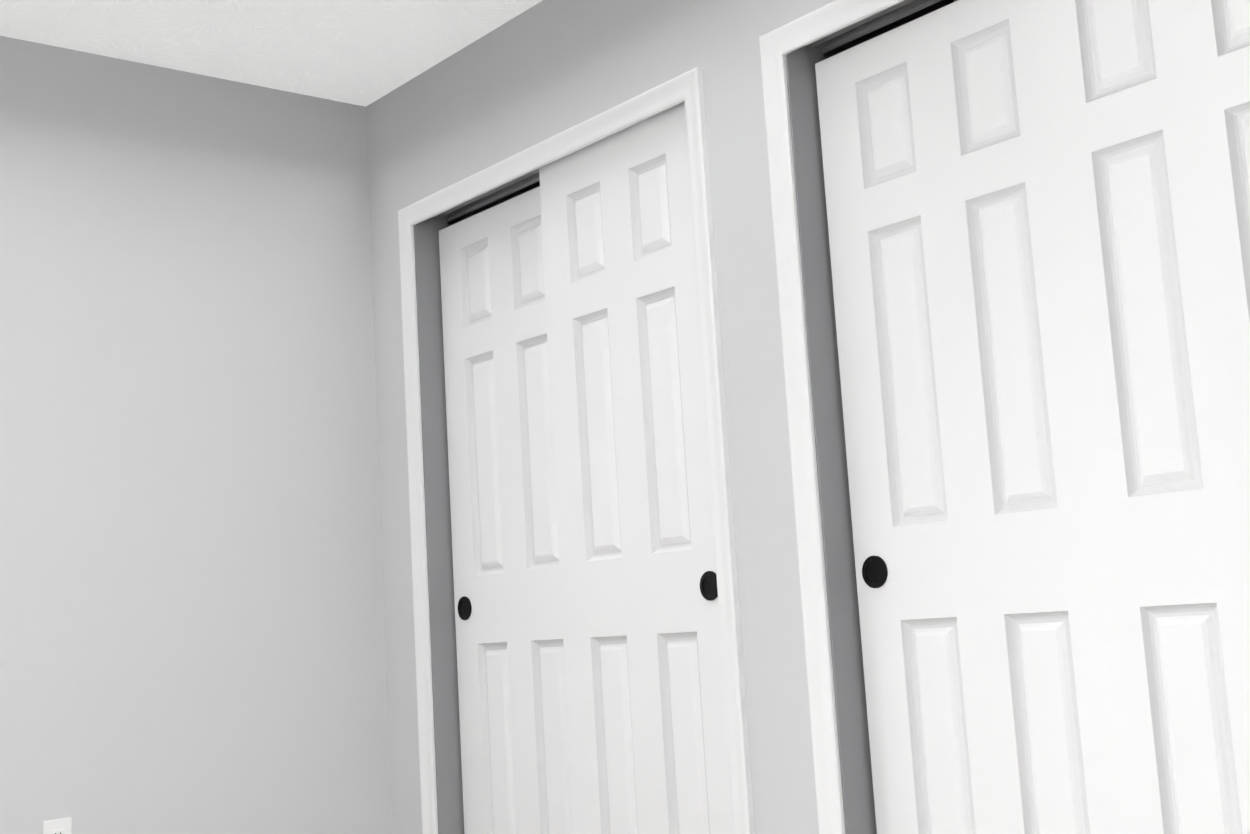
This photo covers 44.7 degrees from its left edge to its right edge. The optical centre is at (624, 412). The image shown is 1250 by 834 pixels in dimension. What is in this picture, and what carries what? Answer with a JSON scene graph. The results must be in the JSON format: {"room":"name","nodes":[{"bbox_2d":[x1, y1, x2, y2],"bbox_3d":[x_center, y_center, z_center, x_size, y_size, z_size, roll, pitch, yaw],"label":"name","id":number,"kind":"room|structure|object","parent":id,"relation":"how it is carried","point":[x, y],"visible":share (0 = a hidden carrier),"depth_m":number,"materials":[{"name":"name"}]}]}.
{"room":"bedroom","nodes":[
{"label":"bedroom","id":0,"kind":"room"},
{"bbox_2d":[0,36,539,833],"bbox_3d":[-2.176,0.212,3.310,5.335,2.440,0.150,3,-11,-39],"label":"wall","id":1,"kind":"structure","parent":0,"point":[192,628],"depth_m":4.06,"materials":[{"name":"white paint"}]},
{"bbox_2d":[43,818,71,833],"bbox_3d":[-1.383,1.051,3.701,0.070,0.115,0.007,3,-11,-39],"label":"electrical outlet","id":2,"kind":"object","parent":1,"relation":"attached to","point":[60,826],"visible":1,"depth_m":3.71,"materials":[{"name":"white plastic"}]},
{"bbox_2d":[0,0,542,106],"bbox_3d":[-0.954,-1.355,1.923,5.335,0.120,4.265,3,-11,-39],"label":"ceiling","id":3,"kind":"structure","parent":0,"point":[365,53],"depth_m":4.00,"materials":[{"name":"grey paint"}]},
{"bbox_2d":[366,0,834,833],"bbox_3d":[0.584,-0.006,2.936,0.115,2.440,3.965,3,-11,-39],"label":"wall","id":4,"kind":"structure","parent":0,"point":[532,76],"depth_m":3.49,"materials":[{"name":"white paint"}]},
{"bbox_2d":[414,217,463,833],"bbox_3d":[-0.130,0.348,3.785,0.115,2.064,1.207,3,-11,-39],"label":"door frame","id":5,"kind":"structure","parent":4,"relation":"in","point":[449,791],"depth_m":4.24,"materials":[{"name":"grey paint"}]},
{"bbox_2d":[434,168,539,221],"bbox_3d":[-0.123,0.358,3.789,0.094,2.046,1.167,3,-11,-39],"label":"track rail","id":6,"kind":"object","parent":4,"relation":"attached to","point":[501,191],"visible":0.25,"depth_m":4.20,"materials":[{"name":"silver metal"}]},
{"bbox_2d":[439,186,573,833],"bbox_3d":[-0.277,0.413,4.012,0.038,1.982,0.600,3,-11,-39],"label":"closet door","id":7,"kind":"structure","parent":4,"relation":"in","point":[514,737],"depth_m":4.05,"materials":[{"name":"white paint"}]},
{"bbox_2d":[398,67,754,833],"bbox_3d":[-0.181,0.344,3.744,0.017,2.067,1.295,3,-11,-39],"label":"trim","id":8,"kind":"structure","parent":4,"relation":"attached to","point":[686,87],"depth_m":3.46,"materials":[{"name":"white wood"}]},
{"bbox_2d":[539,102,733,833],"bbox_3d":[0.038,0.314,3.560,0.038,2.012,0.600,3,-11,-39],"label":"closet door","id":9,"kind":"structure","parent":4,"relation":"in","point":[648,742],"depth_m":3.57,"materials":[{"name":"white paint"}]},
{"bbox_2d":[785,45,876,833],"bbox_3d":[0.812,0.129,2.647,0.115,2.064,1.207,3,-11,-39],"label":"door frame","id":10,"kind":"structure","parent":4,"relation":"in","point":[846,653],"depth_m":3.10,"materials":[{"name":"grey paint"}]},
{"bbox_2d":[759,0,903,833],"bbox_3d":[0.760,0.124,2.606,0.017,2.067,1.295,3,-11,-39],"label":"trim","id":11,"kind":"structure","parent":4,"relation":"attached to","point":[777,45],"depth_m":3.10,"materials":[{"name":"white wood"}]},
{"bbox_2d":[807,0,941,53],"bbox_3d":[0.818,0.138,2.651,0.094,2.046,1.167,3,-11,-39],"label":"track rail","id":12,"kind":"object","parent":4,"relation":"attached to","point":[872,23],"visible":0.65,"depth_m":3.14,"materials":[{"name":"silver metal"}]},
{"bbox_2d":[815,0,1106,833],"bbox_3d":[0.664,0.194,2.874,0.038,1.982,0.600,3,-11,-39],"label":"closet door","id":13,"kind":"structure","parent":4,"relation":"in","point":[978,689],"depth_m":2.90,"materials":[{"name":"white paint"}]},
{"bbox_2d":[1023,0,1249,833],"bbox_3d":[0.980,0.095,2.422,0.038,2.012,0.600,3,-11,-39],"label":"closet door","id":14,"kind":"structure","parent":4,"relation":"in","point":[1142,115],"depth_m":2.52,"materials":[{"name":"white paint"}]},
{"bbox_2d":[824,0,953,59],"bbox_3d":[0.615,0.069,3.474,0.620,2.440,0.100,3,-11,-39],"label":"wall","id":15,"kind":"structure","parent":0,"point":[893,25],"depth_m":3.61,"materials":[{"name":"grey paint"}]}
]}

